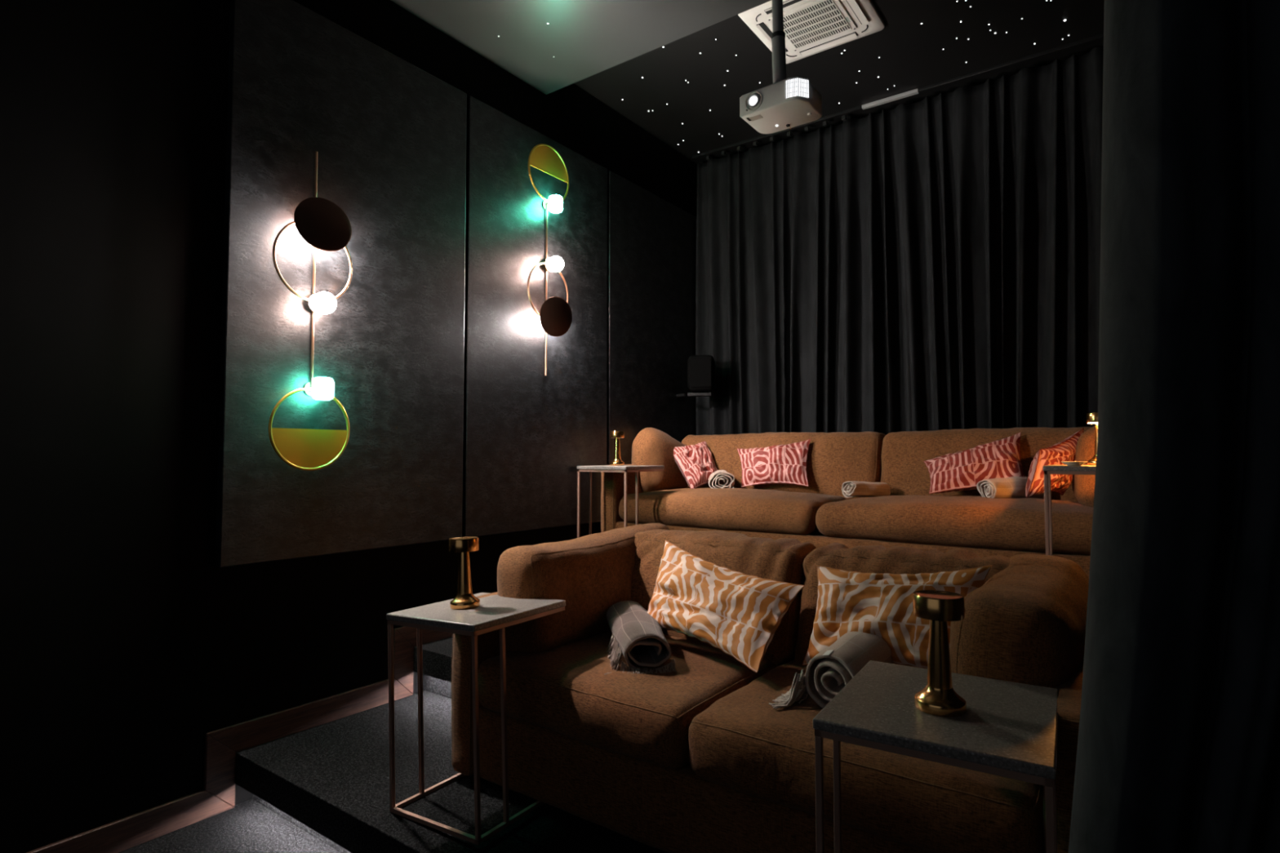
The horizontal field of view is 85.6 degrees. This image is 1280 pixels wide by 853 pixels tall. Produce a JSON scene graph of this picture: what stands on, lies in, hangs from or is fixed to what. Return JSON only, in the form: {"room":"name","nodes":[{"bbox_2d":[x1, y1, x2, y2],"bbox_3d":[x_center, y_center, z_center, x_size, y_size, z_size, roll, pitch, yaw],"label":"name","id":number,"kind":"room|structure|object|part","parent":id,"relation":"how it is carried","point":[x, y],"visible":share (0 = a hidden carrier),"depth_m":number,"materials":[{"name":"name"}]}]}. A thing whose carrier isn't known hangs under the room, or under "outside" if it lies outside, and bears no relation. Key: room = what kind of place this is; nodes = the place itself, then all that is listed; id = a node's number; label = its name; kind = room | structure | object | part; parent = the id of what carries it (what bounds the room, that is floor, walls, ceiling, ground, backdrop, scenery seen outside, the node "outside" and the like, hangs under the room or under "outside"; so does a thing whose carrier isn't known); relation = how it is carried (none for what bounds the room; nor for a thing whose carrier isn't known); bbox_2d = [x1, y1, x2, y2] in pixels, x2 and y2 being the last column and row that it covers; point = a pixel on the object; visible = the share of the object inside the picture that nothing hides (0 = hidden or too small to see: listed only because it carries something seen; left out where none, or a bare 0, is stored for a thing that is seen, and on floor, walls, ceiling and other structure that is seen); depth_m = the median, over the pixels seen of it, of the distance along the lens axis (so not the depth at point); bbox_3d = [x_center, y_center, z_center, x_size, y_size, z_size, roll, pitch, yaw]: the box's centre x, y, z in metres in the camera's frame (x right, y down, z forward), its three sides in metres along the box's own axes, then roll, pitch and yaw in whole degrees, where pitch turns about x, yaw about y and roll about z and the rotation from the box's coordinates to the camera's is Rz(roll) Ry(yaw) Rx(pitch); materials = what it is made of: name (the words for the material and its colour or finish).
{"room":"home theater","nodes":[
{"label":"home theater","id":0,"kind":"room"},
{"bbox_2d":[118,799,341,852],"bbox_3d":[-1.039,1.410,0.200,4.050,0.100,3.600,-2,-3,36],"label":"floor","id":1,"kind":"structure","parent":0,"point":[249,827],"depth_m":2.45,"materials":[{"name":"grey carpet"}]},
{"bbox_2d":[235,689,667,852],"bbox_3d":[1.059,1.373,2.971,3.900,0.206,3.576,-2,-3,36],"label":"platform","id":2,"kind":"object","parent":1,"relation":"on","point":[330,780],"visible":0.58,"depth_m":2.38,"materials":[{"name":"grey carpet"}]},
{"bbox_2d":[386,592,565,844],"bbox_3d":[-0.534,0.919,2.307,0.432,0.644,0.425,-2,-3,33],"label":"side table","id":3,"kind":"object","parent":2,"relation":"on","point":[495,612],"visible":0.99,"depth_m":2.20,"materials":[{"name":"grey stone"}]},
{"bbox_3d":[-0.806,0.935,2.244,0.013,0.581,0.013,-4,-4,33],"label":"leg","id":4,"kind":"part","parent":3,"relation":"part of","materials":[{"name":"brown metal"}]},
{"bbox_3d":[-0.743,0.940,2.340,0.013,0.581,0.013,-4,-4,33],"label":"leg","id":5,"kind":"part","parent":3,"relation":"part of","materials":[{"name":"brown metal"}]},
{"bbox_2d":[448,536,479,609],"bbox_3d":[-0.593,0.493,2.338,0.107,0.234,0.098,-2,-3,33],"label":"table lamp","id":6,"kind":"object","parent":3,"relation":"on","point":[464,599],"visible":1,"depth_m":2.31,"materials":[{"name":"gold metal"}]},
{"bbox_3d":[-0.596,0.400,2.344,0.098,0.044,0.098,-4,-4,33],"label":"lamp shade","id":7,"kind":"part","parent":6,"relation":"part of","materials":[{"name":"gold metal"}]},
{"bbox_3d":[-0.593,0.492,2.338,0.049,0.140,0.049,-4,-4,33],"label":"stem","id":8,"kind":"part","parent":6,"relation":"part of","materials":[{"name":"gold metal"}]},
{"bbox_3d":[-0.535,1.225,2.266,0.403,0.013,0.368,-4,-4,33],"label":"frame","id":9,"kind":"part","parent":3,"relation":"part of","materials":[{"name":"brown metal"}]},
{"bbox_3d":[-0.481,0.910,2.030,0.013,0.581,0.013,-4,-4,33],"label":"leg","id":10,"kind":"part","parent":3,"relation":"part of","materials":[{"name":"brown metal"}]},
{"bbox_3d":[-0.542,0.634,2.325,0.403,0.013,0.418,-4,-4,33],"label":"frame","id":11,"kind":"part","parent":3,"relation":"part of","materials":[{"name":"grey stone"}]},
{"bbox_3d":[-0.418,0.914,2.126,0.013,0.581,0.013,-4,-4,33],"label":"leg","id":12,"kind":"part","parent":3,"relation":"part of","materials":[{"name":"brown metal"}]},
{"bbox_2d":[451,523,1088,852],"bbox_3d":[0.413,0.822,2.302,1.962,0.840,1.084,-2,-3,36],"label":"sofa","id":13,"kind":"object","parent":2,"relation":"on","point":[696,757],"visible":0.68,"depth_m":1.99,"materials":[{"name":"brown fabric"}]},
{"bbox_3d":[-0.328,0.936,2.832,0.124,0.610,1.039,-2,-3,36],"label":"arm","id":14,"kind":"part","parent":13,"relation":"part of"},
{"bbox_2d":[497,523,669,653],"bbox_3d":[-0.180,0.643,2.838,0.281,0.413,0.925,-9,-6,37],"label":"armrest","id":15,"kind":"object","parent":13,"relation":"on","point":[593,573],"depth_m":2.56,"materials":[{"name":"brown fabric"}]},
{"bbox_2d":[477,631,794,769],"bbox_3d":[0.001,0.889,2.457,0.864,0.208,0.842,-2,-3,36],"label":"seat cushion","id":16,"kind":"object","parent":13,"relation":"on","point":[559,692],"depth_m":2.16,"materials":[{"name":"brown fabric"}]},
{"bbox_2d":[600,600,675,675],"bbox_3d":[-0.046,0.737,2.442,0.258,0.138,0.502,0,-2,-9],"label":"throw","id":17,"kind":"object","parent":13,"relation":"on","point":[641,639],"visible":0.96,"depth_m":2.31,"materials":[{"name":"grey fabric"}]},
{"bbox_2d":[631,528,816,665],"bbox_3d":[0.262,0.645,2.767,0.877,0.437,0.384,-2,-3,36],"label":"cushion","id":18,"kind":"object","parent":13,"relation":"on","point":[783,559],"depth_m":2.61,"materials":[{"name":"brown fabric"}]},
{"bbox_2d":[647,540,804,673],"bbox_3d":[0.230,0.594,2.404,0.615,0.321,0.338,-2,-3,41],"label":"throw pillow","id":19,"kind":"object","parent":13,"relation":"on","point":[739,614],"visible":0.98,"depth_m":2.34,"materials":[{"name":"brown fabric"}]},
{"bbox_2d":[768,631,895,709],"bbox_3d":[0.571,0.693,2.004,0.242,0.173,0.430,-2,-3,39],"label":"throw","id":20,"kind":"object","parent":13,"relation":"on","point":[832,668],"visible":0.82,"depth_m":1.92,"materials":[{"name":"grey fabric"}]},
{"bbox_2d":[688,658,1044,852],"bbox_3d":[0.695,0.869,1.956,0.862,0.202,0.838,-2,-3,36],"label":"seat cushion","id":21,"kind":"object","parent":13,"relation":"on","point":[743,749],"depth_m":1.62,"materials":[{"name":"brown fabric"}]},
{"bbox_2d":[802,564,991,669],"bbox_3d":[0.767,0.582,2.102,0.534,0.344,0.225,-2,-3,36],"label":"throw pillow","id":22,"kind":"object","parent":13,"relation":"on","point":[881,605],"visible":0.71,"depth_m":2.07,"materials":[{"name":"brown fabric"}]},
{"bbox_2d":[795,542,1033,666],"bbox_3d":[0.930,0.627,2.285,0.797,0.438,0.386,-2,-3,36],"label":"cushion","id":23,"kind":"object","parent":13,"relation":"on","point":[877,559],"depth_m":2.33,"materials":[{"name":"brown fabric"}]},
{"bbox_2d":[949,554,1088,688],"bbox_3d":[1.085,0.607,1.945,0.303,0.408,0.872,3,2,36],"label":"armrest","id":24,"kind":"object","parent":13,"relation":"on","point":[1026,623],"depth_m":1.64,"materials":[{"name":"brown fabric"}]},
{"bbox_3d":[1.151,0.889,1.760,0.127,0.608,1.039,-2,-3,36],"label":"arm","id":25,"kind":"part","parent":13,"relation":"part of"},
{"bbox_2d":[813,660,1058,852],"bbox_3d":[0.633,0.891,1.431,0.410,0.628,0.460,-2,-3,32],"label":"side table","id":26,"kind":"object","parent":2,"relation":"on","point":[1006,729],"visible":0.94,"depth_m":1.34,"materials":[{"name":"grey stone"}]},
{"bbox_3d":[0.352,0.898,1.347,0.013,0.581,0.013,-2,-3,32],"label":"leg","id":27,"kind":"part","parent":26,"relation":"part of","materials":[{"name":"brown metal"}]},
{"bbox_3d":[0.415,0.902,1.449,0.013,0.581,0.013,-2,-3,32],"label":"leg","id":28,"kind":"part","parent":26,"relation":"part of","materials":[{"name":"brown metal"}]},
{"bbox_3d":[0.633,0.605,1.443,0.403,0.013,0.453,-2,-3,32],"label":"frame","id":29,"kind":"part","parent":26,"relation":"part of","materials":[{"name":"brown metal"}]},
{"bbox_2d":[912,590,966,717],"bbox_3d":[0.612,0.460,1.415,0.098,0.231,0.098,-2,-3,32],"label":"table lamp","id":30,"kind":"object","parent":26,"relation":"on","point":[939,698],"visible":1,"depth_m":1.39,"materials":[{"name":"gold metal"}]},
{"bbox_3d":[0.612,0.367,1.419,0.098,0.044,0.098,-2,-3,32],"label":"lamp shade","id":31,"kind":"part","parent":30,"relation":"part of","materials":[{"name":"gold metal"}]},
{"bbox_3d":[0.612,0.459,1.416,0.049,0.140,0.049,-2,-3,32],"label":"stem","id":32,"kind":"part","parent":30,"relation":"part of","materials":[{"name":"gold metal"}]},
{"bbox_3d":[0.683,0.889,1.141,0.013,0.581,0.013,-2,-3,32],"label":"leg","id":33,"kind":"part","parent":26,"relation":"part of","materials":[{"name":"brown metal"}]},
{"bbox_3d":[0.746,0.893,1.243,0.013,0.581,0.013,-2,-3,32],"label":"leg","id":34,"kind":"part","parent":26,"relation":"part of","materials":[{"name":"brown metal"}]},
{"bbox_2d":[0,0,697,852],"bbox_3d":[-1.603,-0.341,2.821,0.150,3.820,7.060,-2,-3,36],"label":"wall","id":35,"kind":"structure","parent":0,"point":[124,643],"depth_m":2.44,"materials":[{"name":"black paint"}]},
{"bbox_2d":[26,789,234,852],"bbox_3d":[-2.584,1.352,1.251,0.018,0.104,3.483,-2,-3,36],"label":"baseboard","id":36,"kind":"structure","parent":35,"relation":"attached to","point":[131,831],"depth_m":2.41,"materials":[{"name":"brown wood"}]},
{"bbox_2d":[204,733,235,807],"bbox_3d":[-1.592,1.306,2.623,0.018,0.308,0.105,-2,-3,36],"label":"baseboard","id":37,"kind":"structure","parent":35,"relation":"attached to","point":[220,770],"depth_m":2.61,"materials":[{"name":"brown wood"}]},
{"bbox_2d":[205,679,412,752],"bbox_3d":[-1.357,1.217,2.951,0.018,0.104,0.902,-2,-3,36],"label":"baseboard","id":38,"kind":"structure","parent":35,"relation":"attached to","point":[244,735],"depth_m":2.88,"materials":[{"name":"brown wood"}]},
{"bbox_2d":[268,151,352,471],"bbox_3d":[-1.358,-0.495,2.878,0.336,1.357,0.131,2,-3,-42],"label":"wall sconce","id":39,"kind":"object","parent":35,"relation":"attached to","point":[321,223],"visible":1,"depth_m":2.86,"materials":[{"name":"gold metal"}]},
{"bbox_3d":[-1.383,-0.157,2.908,0.004,0.060,0.060,-2,-3,36],"label":"wall plate","id":40,"kind":"part","parent":39,"relation":"part of","materials":[{"name":"brown metal"}]},
{"bbox_3d":[-1.362,0.092,2.857,0.005,0.163,0.326,-2,-3,36],"label":"half moon plate","id":41,"kind":"part","parent":39,"relation":"part of","materials":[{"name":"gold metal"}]},
{"bbox_3d":[-1.379,-0.662,2.926,0.011,1.020,0.011,-2,-3,36],"label":"rod","id":42,"kind":"part","parent":39,"relation":"part of","materials":[{"name":"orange metal"}]},
{"bbox_3d":[-1.326,-0.158,2.891,0.085,0.092,0.085,-2,-3,36],"label":"green bulb","id":43,"kind":"part","parent":39,"relation":"part of","materials":[{"name":"clear glass"}]},
{"bbox_3d":[-1.321,-0.518,2.896,0.092,0.092,0.092,-2,-3,36],"label":"globe","id":44,"kind":"part","parent":39,"relation":"part of","materials":[{"name":"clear glass"}]},
{"bbox_2d":[215,0,466,567],"bbox_3d":[-1.264,-0.609,3.136,0.042,2.328,1.152,-2,-3,36],"label":"wall panel","id":45,"kind":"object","parent":35,"relation":"attached to","point":[388,135],"depth_m":3.04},
{"bbox_2d":[393,629,413,694],"bbox_3d":[-1.123,1.117,3.279,0.018,0.328,0.105,-2,-3,36],"label":"baseboard","id":46,"kind":"structure","parent":35,"relation":"attached to","point":[403,651],"depth_m":3.27,"materials":[{"name":"brown wood"}]},
{"bbox_2d":[393,626,452,646],"bbox_3d":[-0.888,1.018,3.608,0.018,0.104,0.902,-2,-3,36],"label":"baseboard","id":47,"kind":"structure","parent":35,"relation":"attached to","point":[410,634],"depth_m":3.36,"materials":[{"name":"brown wood"}]},
{"bbox_2d":[462,95,607,537],"bbox_3d":[-0.574,-0.569,4.088,0.042,2.328,1.163,-2,-3,36],"label":"wall panel","id":48,"kind":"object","parent":35,"relation":"attached to","point":[527,432],"depth_m":3.96,"materials":[{"name":"black paint"}]},
{"bbox_2d":[527,143,572,375],"bbox_3d":[-0.530,-0.979,4.041,0.336,1.357,0.131,2,-3,-42],"label":"wall sconce","id":49,"kind":"object","parent":35,"relation":"attached to","point":[555,315],"visible":1,"depth_m":4.04,"materials":[{"name":"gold metal"}]},
{"bbox_3d":[-0.555,-1.313,4.099,0.004,0.060,0.060,-2,-3,36],"label":"wall plate","id":50,"kind":"part","parent":49,"relation":"part of","materials":[{"name":"brown metal"}]},
{"bbox_3d":[-0.552,-0.809,4.075,0.011,1.020,0.011,-2,-3,36],"label":"rod","id":51,"kind":"part","parent":49,"relation":"part of","materials":[{"name":"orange metal"}]},
{"bbox_3d":[-0.534,-1.566,4.070,0.005,0.163,0.326,-2,-3,36],"label":"half moon plate","id":52,"kind":"part","parent":49,"relation":"part of","materials":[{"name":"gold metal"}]},
{"bbox_3d":[-0.498,-1.314,4.082,0.085,0.092,0.085,-2,-3,36],"label":"green bulb","id":53,"kind":"part","parent":49,"relation":"part of","materials":[{"name":"clear glass"}]},
{"bbox_3d":[-0.493,-0.955,4.057,0.092,0.092,0.092,-2,-3,36],"label":"globe","id":54,"kind":"part","parent":49,"relation":"part of","materials":[{"name":"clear glass"}]},
{"bbox_2d":[606,170,696,465],"bbox_3d":[0.117,-0.529,5.040,0.042,2.328,1.144,-2,-3,36],"label":"wall panel","id":55,"kind":"object","parent":35,"relation":"attached to","point":[651,241],"depth_m":4.93,"materials":[{"name":"black paint"}]},
{"bbox_2d":[675,355,715,397],"bbox_3d":[0.388,-0.373,5.152,0.340,0.300,0.222,0,-2,8],"label":"wall speaker","id":56,"kind":"object","parent":35,"relation":"attached to","point":[700,368],"visible":0.98,"depth_m":5.04,"materials":[{"name":"black fabric"}]},
{"bbox_3d":[0.289,-0.233,5.203,0.024,0.023,0.163,2,-3,-35],"label":"bracket arm","id":57,"kind":"part","parent":56,"relation":"part of","materials":[{"name":"black plastic"}]},
{"bbox_2d":[689,358,711,386],"bbox_3d":[0.442,-0.393,5.036,0.156,0.210,0.006,0,-2,8],"label":"grille","id":58,"kind":"object","parent":56,"relation":"attached to","point":[700,369],"depth_m":5.03,"materials":[{"name":"black fabric"}]},
{"bbox_2d":[413,636,452,698],"bbox_3d":[-0.520,1.175,3.408,0.840,0.227,0.816,-2,-3,36],"label":"step","id":59,"kind":"structure","parent":0,"point":[437,655],"depth_m":3.27,"materials":[{"name":"grey carpet"}]},
{"bbox_2d":[390,0,770,94],"bbox_3d":[-0.512,-2.239,0.952,3.898,0.185,5.185,-2,-3,36],"label":"ceiling","id":60,"kind":"structure","parent":0,"point":[585,38],"depth_m":3.53,"materials":[{"name":"grey paint"}]},
{"bbox_3d":[1.098,-2.137,0.802,1.080,0.030,0.030,-2,-3,36],"label":"track","id":61,"kind":"object","parent":60,"relation":"attached to","visible":0},
{"bbox_2d":[1068,0,1279,852],"bbox_3d":[1.044,-0.476,0.779,1.059,3.284,0.188,-2,-3,36],"label":"curtain","id":62,"kind":"object","parent":61,"relation":"hanging from","point":[1178,750],"visible":1,"depth_m":0.91,"materials":[{"name":"grey fabric"}]},
{"bbox_2d":[574,0,1104,164],"bbox_3d":[0.037,-2.350,1.717,4.200,0.100,7.300,-2,-3,36],"label":"ceiling","id":63,"kind":"structure","parent":0,"point":[911,53],"depth_m":4.17,"materials":[{"name":"black paint"}]},
{"bbox_2d":[739,0,822,133],"bbox_3d":[0.592,-1.664,2.909,0.286,0.798,0.232,-2,-3,36],"label":"projector","id":64,"kind":"object","parent":63,"relation":"hanging from","point":[788,103],"visible":1,"depth_m":2.87,"materials":[{"name":"white plastic"}]},
{"bbox_2d":[785,76,808,98],"bbox_3d":[0.628,-1.351,2.768,0.078,0.080,0.053,-2,-3,36],"label":"vent","id":65,"kind":"object","parent":64,"relation":"attached to","point":[796,87],"depth_m":2.76,"materials":[{"name":"white plastic"}]},
{"bbox_2d":[737,0,884,63],"bbox_3d":[0.934,-2.193,3.746,0.610,0.040,0.610,-2,-3,36],"label":"air conditioner","id":66,"kind":"object","parent":63,"relation":"attached to","point":[811,27],"visible":0.88,"depth_m":3.74,"materials":[{"name":"white plastic"}]},
{"bbox_2d":[756,22,788,52],"bbox_3d":[0.746,-2.180,3.882,0.040,0.002,0.330,-2,-3,36],"label":"outlet","id":67,"kind":"object","parent":66,"relation":"attached to","point":[765,28],"depth_m":3.82,"materials":[{"name":"white plastic"}]},
{"bbox_2d":[764,0,801,14],"bbox_3d":[0.798,-2.194,3.558,0.330,0.002,0.040,-2,-3,36],"label":"outlet","id":68,"kind":"object","parent":66,"relation":"attached to","point":[787,4],"depth_m":3.60,"materials":[{"name":"white plastic"}]},
{"bbox_2d":[767,0,856,51],"bbox_3d":[0.934,-2.183,3.746,0.370,0.008,0.370,-2,-3,36],"label":"grille","id":69,"kind":"object","parent":66,"relation":"attached to","point":[807,24],"depth_m":3.73,"materials":[{"name":"white plastic"}]},
{"bbox_2d":[799,31,857,54],"bbox_3d":[1.070,-2.178,3.933,0.330,0.002,0.040,-2,-3,36],"label":"outlet","id":70,"kind":"object","parent":66,"relation":"attached to","point":[846,37],"depth_m":3.92,"materials":[{"name":"white plastic"}]},
{"bbox_2d":[845,0,868,24],"bbox_3d":[1.122,-2.191,3.610,0.040,0.002,0.330,-2,-3,36],"label":"outlet","id":71,"kind":"object","parent":66,"relation":"attached to","point":[856,9],"depth_m":3.64,"materials":[{"name":"white plastic"}]},
{"bbox_2d":[692,32,1103,159],"bbox_3d":[1.941,-2.161,4.380,3.750,0.050,0.047,-2,-3,36],"label":"track","id":72,"kind":"object","parent":63,"relation":"attached to","point":[1100,37],"visible":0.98,"depth_m":4.50,"materials":[{"name":"black plastic"}]},
{"bbox_2d":[695,45,1103,435],"bbox_3d":[1.969,-0.639,4.354,3.756,3.005,0.153,-2,-3,36],"label":"curtain","id":73,"kind":"object","parent":72,"relation":"hanging from","point":[931,264],"visible":0.54,"depth_m":4.51,"materials":[{"name":"grey fabric"}]},
{"bbox_3d":[1.529,1.071,3.632,3.900,0.454,1.976,-2,-3,36],"label":"platform","id":74,"kind":"object","parent":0,"visible":0},
{"bbox_2d":[577,465,664,537],"bbox_3d":[-0.116,0.556,4.258,0.378,0.628,0.400,-2,-3,36],"label":"side table","id":75,"kind":"object","parent":74,"relation":"on","point":[622,468],"visible":0.59,"depth_m":4.15,"materials":[{"name":"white metal"}]},
{"bbox_3d":[-0.373,0.565,4.209,0.013,0.581,0.013,-2,-3,36],"label":"leg","id":76,"kind":"part","parent":75,"relation":"part of","materials":[{"name":"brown metal"}]},
{"bbox_3d":[-0.308,0.569,4.298,0.013,0.581,0.013,-2,-3,36],"label":"leg","id":77,"kind":"part","parent":75,"relation":"part of","materials":[{"name":"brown metal"}]},
{"bbox_2d":[609,431,624,465],"bbox_3d":[-0.144,0.139,4.358,0.091,0.215,0.091,-2,-3,36],"label":"table lamp","id":78,"kind":"object","parent":75,"relation":"on","point":[616,435],"visible":0.98,"depth_m":4.33,"materials":[{"name":"gold metal"}]},
{"bbox_3d":[-0.144,0.138,4.358,0.045,0.130,0.045,-2,-3,36],"label":"stem","id":79,"kind":"part","parent":78,"relation":"part of","materials":[{"name":"gold metal"}]},
{"bbox_3d":[-0.144,0.052,4.361,0.091,0.041,0.091,-2,-3,36],"label":"lamp shade","id":80,"kind":"part","parent":78,"relation":"part of","materials":[{"name":"gold metal"}]},
{"bbox_3d":[-0.116,0.270,4.270,0.371,0.013,0.393,-2,-3,36],"label":"frame","id":81,"kind":"part","parent":75,"relation":"part of","materials":[{"name":"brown metal"}]},
{"bbox_3d":[-0.083,0.556,3.999,0.013,0.581,0.013,-2,-3,36],"label":"leg","id":82,"kind":"part","parent":75,"relation":"part of","materials":[{"name":"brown metal"}]},
{"bbox_3d":[-0.018,0.560,4.088,0.013,0.581,0.013,-2,-3,36],"label":"leg","id":83,"kind":"part","parent":75,"relation":"part of","materials":[{"name":"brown metal"}]},
{"bbox_2d":[600,426,1095,577],"bbox_3d":[1.219,0.418,4.004,2.941,0.883,1.052,-2,-3,36],"label":"sofa","id":84,"kind":"object","parent":74,"relation":"on","point":[818,513],"visible":0.61,"depth_m":3.82,"materials":[{"name":"brown fabric"}]},
{"bbox_3d":[0.088,0.566,4.826,0.124,0.610,1.039,-2,-3,36],"label":"arm","id":85,"kind":"part","parent":84,"relation":"part of"},
{"bbox_2d":[631,427,687,492],"bbox_3d":[0.209,0.245,4.861,0.270,0.473,0.652,-9,-8,41],"label":"armrest","id":86,"kind":"object","parent":84,"relation":"on","point":[651,446],"depth_m":4.63,"materials":[{"name":"brown fabric"}]},
{"bbox_2d":[673,440,723,488],"bbox_3d":[0.390,0.257,4.673,0.289,0.343,0.318,1,-3,-28],"label":"throw pillow","id":87,"kind":"object","parent":84,"relation":"on","point":[696,464],"visible":0.89,"depth_m":4.62,"materials":[{"name":"red fabric"}]},
{"bbox_2d":[708,470,734,488],"bbox_3d":[0.527,0.358,4.471,0.177,0.155,0.258,0,-2,7],"label":"throw","id":88,"kind":"object","parent":84,"relation":"on","point":[718,475],"visible":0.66,"depth_m":4.39,"materials":[{"name":"grey fabric"}]},
{"bbox_2d":[618,488,846,534],"bbox_3d":[0.599,0.506,4.320,1.317,0.238,0.841,-2,-3,36],"label":"seat cushion","id":89,"kind":"object","parent":84,"relation":"on","point":[746,511],"depth_m":3.98,"materials":[{"name":"brown fabric"}]},
{"bbox_2d":[737,439,810,487],"bbox_3d":[0.832,0.235,4.396,0.550,0.310,0.191,-2,-3,36],"label":"throw pillow","id":90,"kind":"object","parent":84,"relation":"on","point":[780,464],"visible":1,"depth_m":4.33,"materials":[{"name":"red fabric"}]},
{"bbox_2d":[681,431,885,499],"bbox_3d":[0.901,0.254,4.600,1.435,0.440,0.386,-2,-3,36],"label":"cushion","id":91,"kind":"object","parent":84,"relation":"on","point":[833,460],"depth_m":4.27,"materials":[{"name":"brown fabric"}]},
{"bbox_2d":[841,480,890,498],"bbox_3d":[1.272,0.360,3.893,0.270,0.107,0.110,1,-3,-23],"label":"throw","id":92,"kind":"object","parent":84,"relation":"on","point":[851,489],"visible":0.98,"depth_m":3.85,"materials":[{"name":"grey fabric"}]},
{"bbox_2d":[815,494,1093,555],"bbox_3d":[1.691,0.473,3.529,1.389,0.231,0.841,-2,-3,36],"label":"seat cushion","id":93,"kind":"object","parent":84,"relation":"on","point":[983,526],"depth_m":3.24,"materials":[{"name":"brown fabric"}]},
{"bbox_2d":[923,431,1024,493],"bbox_3d":[1.764,0.192,3.655,0.482,0.329,0.192,-1,-3,19],"label":"throw pillow","id":94,"kind":"object","parent":84,"relation":"on","point":[962,470],"visible":0.88,"depth_m":3.61,"materials":[{"name":"red fabric"}]},
{"bbox_2d":[880,426,1091,502],"bbox_3d":[1.972,0.224,3.826,1.217,0.439,0.390,-2,-3,36],"label":"cushion","id":95,"kind":"object","parent":84,"relation":"on","point":[903,454],"depth_m":3.89,"materials":[{"name":"brown fabric"}]},
{"bbox_2d":[976,475,1044,498],"bbox_3d":[1.884,0.325,3.517,0.292,0.146,0.155,0,-2,-10],"label":"throw","id":96,"kind":"object","parent":84,"relation":"on","point":[1011,486],"visible":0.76,"depth_m":3.46,"materials":[{"name":"grey fabric"}]},
{"bbox_2d":[1025,426,1084,498],"bbox_3d":[1.995,0.172,3.336,0.370,0.341,0.160,1,-3,-27],"label":"throw pillow","id":97,"kind":"object","parent":84,"relation":"on","point":[1065,450],"visible":0.77,"depth_m":3.29,"materials":[{"name":"red fabric"}]},
{"bbox_2d":[1071,426,1095,507],"bbox_3d":[2.286,0.203,3.380,0.293,0.413,0.694,4,0,32],"label":"armrest","id":98,"kind":"object","parent":84,"relation":"on","point":[1082,486],"depth_m":3.18,"materials":[{"name":"brown fabric"}]},
{"bbox_2d":[1042,464,1096,555],"bbox_3d":[1.887,0.484,2.814,0.378,0.650,0.400,-2,-3,36],"label":"side table","id":99,"kind":"object","parent":74,"relation":"on","point":[1083,469],"visible":0.3,"depth_m":2.76,"materials":[{"name":"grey metal"}]},
{"bbox_3d":[1.630,0.493,2.765,0.013,0.603,0.013,-2,-3,36],"label":"leg","id":100,"kind":"part","parent":99,"relation":"part of","materials":[{"name":"brown metal"}]},
{"bbox_3d":[1.695,0.496,2.854,0.013,0.603,0.013,-2,-3,36],"label":"leg","id":101,"kind":"part","parent":99,"relation":"part of","materials":[{"name":"brown metal"}]},
{"bbox_3d":[1.887,0.187,2.826,0.371,0.013,0.393,-2,-3,36],"label":"frame","id":102,"kind":"part","parent":99,"relation":"part of","materials":[{"name":"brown metal"}]},
{"bbox_2d":[1061,461,1087,466],"bbox_3d":[1.731,0.148,2.756,0.090,0.016,0.090,-2,-3,36],"label":"dish","id":103,"kind":"object","parent":99,"relation":"on","point":[1067,463],"visible":1,"depth_m":2.73,"materials":[{"name":"gold ceramic"}]},
{"bbox_2d":[1086,412,1097,465],"bbox_3d":[1.880,0.052,2.825,0.091,0.215,0.091,-2,-3,36],"label":"table lamp","id":104,"kind":"object","parent":99,"relation":"on","point":[1091,418],"visible":0.34,"depth_m":2.82,"materials":[{"name":"gold metal"}]},
{"bbox_3d":[1.880,-0.035,2.828,0.091,0.041,0.091,-2,-3,36],"label":"lamp shade","id":105,"kind":"part","parent":104,"relation":"part of","materials":[{"name":"gold metal"}]},
{"bbox_3d":[1.880,0.051,2.825,0.045,0.130,0.045,-2,-3,36],"label":"stem","id":106,"kind":"part","parent":104,"relation":"part of","materials":[{"name":"gold metal"}]}
]}

